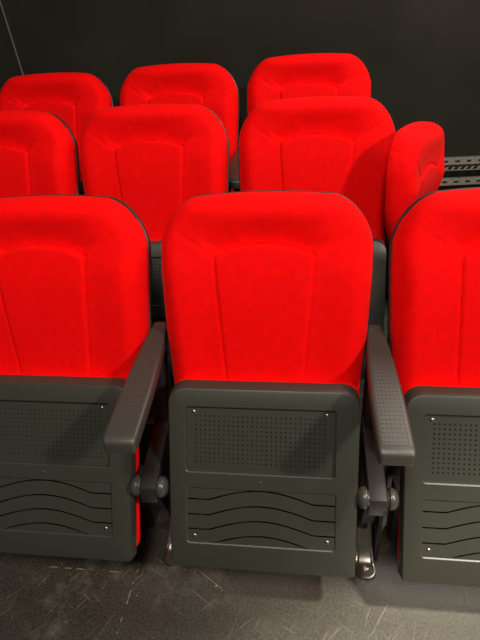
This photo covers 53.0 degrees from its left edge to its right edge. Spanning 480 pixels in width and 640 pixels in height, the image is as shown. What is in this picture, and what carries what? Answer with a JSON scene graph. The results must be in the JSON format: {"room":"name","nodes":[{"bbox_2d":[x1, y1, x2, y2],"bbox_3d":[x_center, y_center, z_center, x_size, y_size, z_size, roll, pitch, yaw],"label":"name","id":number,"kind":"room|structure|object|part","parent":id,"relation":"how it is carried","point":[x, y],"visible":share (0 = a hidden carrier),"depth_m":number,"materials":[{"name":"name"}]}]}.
{"room":"auditorium","nodes":[
{"label":"auditorium","id":0,"kind":"room"},
{"bbox_2d":[0,0,479,299],"bbox_3d":[0.101,-1.395,2.242,6.200,3.000,0.100,1,27,7],"label":"wall","id":1,"kind":"structure","parent":0,"point":[421,58],"depth_m":2.25,"materials":[{"name":"black paint"}]},
{"bbox_2d":[0,0,23,74],"bbox_3d":[-1.087,-1.229,2.410,0.092,0.750,0.007,1,27,7],"label":"trim","id":2,"kind":"structure","parent":1,"relation":"attached to","point":[0,0],"depth_m":2.34,"materials":[{"name":"grey metal"}]},
{"bbox_2d":[0,300,479,639],"bbox_3d":[-0.087,0.815,0.854,6.200,0.327,4.400,1,27,7],"label":"floor","id":3,"kind":"structure","parent":0,"point":[42,597],"depth_m":1.31,"materials":[{"name":"grey concrete"}]},
{"bbox_2d":[0,110,79,196],"bbox_3d":[-0.842,-0.202,1.770,0.529,1.025,0.433,1,27,7],"label":"seat","id":4,"kind":"object","parent":3,"relation":"on","point":[39,155],"visible":0.24,"depth_m":1.66,"materials":[{"name":"red fabric"}]},
{"bbox_2d":[0,72,113,194],"bbox_3d":[-0.794,-0.538,2.165,0.594,1.025,0.480,1,27,7],"label":"seat","id":5,"kind":"object","parent":3,"relation":"on","point":[73,97],"visible":0.17,"depth_m":2.08,"materials":[{"name":"red fabric"}]},
{"bbox_2d":[0,194,176,566],"bbox_3d":[-0.466,0.229,1.274,0.594,1.025,0.480,1,27,7],"label":"seat","id":6,"kind":"object","parent":3,"relation":"on","point":[84,362],"visible":0.99,"depth_m":1.23,"materials":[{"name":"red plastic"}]},
{"bbox_3d":[-0.508,0.288,1.237,0.364,0.152,0.063,1,27,7],"label":"perforated panel","id":7,"kind":"part","parent":6,"relation":"part of","materials":[{"name":"grey plastic"}]},
{"bbox_3d":[-0.507,0.481,1.252,0.366,0.137,0.063,1,27,7],"label":"louvred panel","id":8,"kind":"part","parent":6,"relation":"part of","materials":[{"name":"grey plastic"}]},
{"bbox_2d":[0,374,139,545],"bbox_3d":[-0.494,0.374,1.292,0.464,0.433,0.200,1,27,7],"label":"seat cushion","id":9,"kind":"object","parent":6,"relation":"on","point":[57,474],"depth_m":1.23,"materials":[{"name":"grey plastic"}]},
{"bbox_2d":[0,195,148,376],"bbox_3d":[-0.493,-0.028,1.278,0.522,0.569,0.204,1,27,7],"label":"cushion","id":10,"kind":"object","parent":6,"relation":"on","point":[74,269],"depth_m":1.21,"materials":[{"name":"red fabric"}]},
{"bbox_3d":[-0.237,0.153,1.107,0.055,0.058,0.266,1,27,7],"label":"grip panel","id":11,"kind":"part","parent":6,"relation":"part of","materials":[{"name":"grey plastic"}]},
{"bbox_3d":[-0.263,0.418,1.216,0.029,0.054,0.054,1,27,7],"label":"knob","id":12,"kind":"part","parent":6,"relation":"part of","materials":[{"name":"grey plastic"}]},
{"bbox_3d":[-0.232,0.141,1.149,0.073,0.114,0.388,1,27,7],"label":"armrest","id":13,"kind":"part","parent":6,"relation":"part of","materials":[{"name":"grey plastic"}]},
{"bbox_2d":[151,495,169,511],"bbox_3d":[-0.225,0.470,1.298,0.036,0.152,0.100,1,27,7],"label":"socket","id":14,"kind":"object","parent":6,"relation":"attached to","point":[163,503],"depth_m":1.32,"materials":[{"name":"black plastic"}]},
{"bbox_3d":[-0.193,0.419,1.208,0.029,0.054,0.054,1,27,7],"label":"knob","id":15,"kind":"part","parent":6,"relation":"part of","materials":[{"name":"grey plastic"}]},
{"bbox_3d":[-0.206,0.367,1.396,0.034,0.634,0.092,1,27,7],"label":"post","id":16,"kind":"part","parent":6,"relation":"part of","materials":[{"name":"black plastic"}]},
{"bbox_2d":[80,104,229,376],"bbox_3d":[-0.273,-0.192,1.696,0.594,1.025,0.480,1,27,7],"label":"seat","id":17,"kind":"object","parent":3,"relation":"on","point":[153,159],"visible":0.34,"depth_m":1.63,"materials":[{"name":"red fabric"}]},
{"bbox_2d":[80,104,227,240],"bbox_3d":[-0.300,-0.449,1.700,0.522,0.569,0.204,1,27,7],"label":"cushion","id":18,"kind":"object","parent":17,"relation":"on","point":[153,159],"depth_m":1.62,"materials":[{"name":"red fabric"}]},
{"bbox_3d":[-0.316,-0.133,1.659,0.364,0.152,0.063,1,27,7],"label":"perforated panel","id":19,"kind":"part","parent":17,"relation":"part of","materials":[{"name":"grey plastic"}]},
{"bbox_3d":[-0.314,0.060,1.674,0.366,0.137,0.063,1,27,7],"label":"louvred panel","id":20,"kind":"part","parent":17,"relation":"part of","materials":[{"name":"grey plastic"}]},
{"bbox_2d":[120,63,239,191],"bbox_3d":[-0.239,-0.554,2.118,0.594,1.025,0.480,1,27,7],"label":"seat","id":21,"kind":"object","parent":3,"relation":"on","point":[211,86],"visible":0.24,"depth_m":2.03,"materials":[{"name":"red fabric"}]},
{"bbox_3d":[-0.010,-0.629,1.951,0.055,0.058,0.266,1,27,7],"label":"grip panel","id":22,"kind":"part","parent":21,"relation":"part of","materials":[{"name":"grey plastic"}]},
{"bbox_3d":[-0.005,-0.641,1.993,0.073,0.114,0.388,1,27,7],"label":"armrest","id":23,"kind":"part","parent":21,"relation":"part of","materials":[{"name":"grey plastic"}]},
{"bbox_2d":[161,190,415,580],"bbox_3d":[0.090,0.236,1.209,0.594,1.025,0.480,1,27,7],"label":"seat","id":24,"kind":"object","parent":3,"relation":"on","point":[274,468],"visible":1,"depth_m":1.17,"materials":[{"name":"red fabric"}]},
{"bbox_3d":[0.048,0.295,1.173,0.364,0.152,0.063,1,27,7],"label":"perforated panel","id":25,"kind":"part","parent":24,"relation":"part of","materials":[{"name":"grey plastic"}]},
{"bbox_3d":[0.049,0.488,1.188,0.366,0.137,0.063,1,27,7],"label":"louvred panel","id":26,"kind":"part","parent":24,"relation":"part of","materials":[{"name":"grey plastic"}]},
{"bbox_2d":[175,379,358,394],"bbox_3d":[0.062,0.381,1.228,0.464,0.433,0.200,1,27,7],"label":"seat cushion","id":27,"kind":"object","parent":24,"relation":"on","point":[182,386],"depth_m":1.17,"materials":[{"name":"grey plastic"}]},
{"bbox_2d":[161,191,372,388],"bbox_3d":[0.063,-0.021,1.214,0.522,0.569,0.204,1,27,7],"label":"cushion","id":28,"kind":"object","parent":24,"relation":"on","point":[260,287],"depth_m":1.15,"materials":[{"name":"red fabric"}]},
{"bbox_3d":[0.293,0.425,1.152,0.029,0.054,0.054,1,27,7],"label":"knob","id":29,"kind":"part","parent":24,"relation":"part of","materials":[{"name":"grey plastic"}]},
{"bbox_3d":[0.350,0.374,1.332,0.034,0.634,0.092,1,27,7],"label":"post","id":30,"kind":"part","parent":24,"relation":"part of","materials":[{"name":"black plastic"}]},
{"bbox_2d":[358,508,374,523],"bbox_3d":[0.331,0.477,1.234,0.036,0.152,0.100,1,27,7],"label":"socket","id":31,"kind":"object","parent":24,"relation":"attached to","point":[363,515],"depth_m":1.25,"materials":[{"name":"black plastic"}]},
{"bbox_3d":[0.394,0.523,1.377,0.012,0.335,0.125,1,27,7],"label":"plate","id":32,"kind":"part","parent":24,"relation":"part of","materials":[{"name":"black plastic"}]},
{"bbox_3d":[0.319,0.160,1.043,0.055,0.058,0.266,1,27,7],"label":"grip panel","id":33,"kind":"part","parent":24,"relation":"part of","materials":[{"name":"grey plastic"}]},
{"bbox_3d":[0.324,0.148,1.085,0.073,0.114,0.388,1,27,7],"label":"armrest","id":34,"kind":"part","parent":24,"relation":"part of","materials":[{"name":"grey plastic"}]},
{"bbox_3d":[0.363,0.426,1.144,0.029,0.054,0.054,1,27,7],"label":"knob","id":35,"kind":"part","parent":24,"relation":"part of","materials":[{"name":"grey plastic"}]},
{"bbox_2d":[247,53,370,115],"bbox_3d":[0.290,-0.577,2.089,0.529,1.025,0.433,1,27,7],"label":"seat","id":36,"kind":"object","parent":3,"relation":"on","point":[314,74],"visible":0.18,"depth_m":1.98,"materials":[{"name":"red fabric"}]},
{"bbox_2d":[238,96,395,378],"bbox_3d":[0.255,-0.203,1.664,0.529,1.025,0.433,1,27,7],"label":"seat","id":37,"kind":"object","parent":3,"relation":"on","point":[341,145],"visible":0.35,"depth_m":1.57,"materials":[{"name":"red fabric"}]},
{"bbox_2d":[239,96,395,242],"bbox_3d":[0.256,-0.449,1.645,0.522,0.569,0.204,1,27,7],"label":"cushion","id":38,"kind":"object","parent":37,"relation":"on","point":[341,145],"depth_m":1.57,"materials":[{"name":"red fabric"}]},
{"bbox_2d":[385,121,444,342],"bbox_3d":[0.592,-0.176,1.764,0.128,1.016,0.470,14,31,29],"label":"seat","id":39,"kind":"object","parent":3,"relation":"on","point":[416,167],"visible":0.52,"depth_m":1.45,"materials":[{"name":"red fabric"}]},
{"bbox_2d":[385,121,444,242],"bbox_3d":[0.596,-0.443,1.618,0.090,0.407,0.470,14,31,29],"label":"cushion","id":40,"kind":"object","parent":39,"relation":"on","point":[416,167],"depth_m":1.45,"materials":[{"name":"red fabric"}]},
{"bbox_2d":[386,187,479,586],"bbox_3d":[0.652,0.242,1.144,0.594,1.025,0.480,1,27,7],"label":"seat","id":41,"kind":"object","parent":3,"relation":"on","point":[434,260],"visible":0.98,"depth_m":1.12,"materials":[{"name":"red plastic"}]},
{"bbox_2d":[390,188,479,391],"bbox_3d":[0.625,-0.014,1.149,0.522,0.569,0.204,1,27,7],"label":"cushion","id":42,"kind":"object","parent":41,"relation":"on","point":[435,242],"depth_m":1.11,"materials":[{"name":"red fabric"}]},
{"bbox_2d":[397,385,479,556],"bbox_3d":[0.624,0.388,1.163,0.464,0.433,0.200,1,27,7],"label":"seat cushion","id":43,"kind":"object","parent":41,"relation":"on","point":[439,506],"depth_m":1.13,"materials":[{"name":"grey plastic"}]},
{"bbox_3d":[0.612,0.495,1.123,0.366,0.137,0.063,1,27,7],"label":"louvred panel","id":44,"kind":"part","parent":41,"relation":"part of","materials":[{"name":"grey plastic"}]},
{"bbox_3d":[0.610,0.301,1.108,0.364,0.152,0.063,1,27,7],"label":"perforated panel","id":45,"kind":"part","parent":41,"relation":"part of","materials":[{"name":"grey plastic"}]},
{"bbox_2d":[440,156,479,185],"bbox_3d":[1.150,-0.416,2.422,0.640,0.805,0.120,-2,27,0],"label":"metal rack","id":46,"kind":"object","parent":3,"relation":"on","point":[463,159],"visible":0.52,"depth_m":2.23,"materials":[{"name":"silver metal"}]},
{"bbox_3d":[1.139,-0.654,2.246,0.640,0.032,0.022,-2,27,0],"label":"rail","id":47,"kind":"part","parent":46,"relation":"part of","materials":[{"name":"silver metal"}]},
{"bbox_2d":[442,180,479,182],"bbox_3d":[1.138,-0.668,2.319,0.640,0.008,0.076,-2,27,0],"label":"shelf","id":48,"kind":"object","parent":46,"relation":"attached to","point":[465,180],"depth_m":2.31,"materials":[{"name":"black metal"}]},
{"bbox_3d":[1.135,-0.743,2.224,0.640,0.032,0.022,-2,27,0],"label":"rail","id":49,"kind":"part","parent":46,"relation":"part of","materials":[{"name":"silver metal"}]}
]}

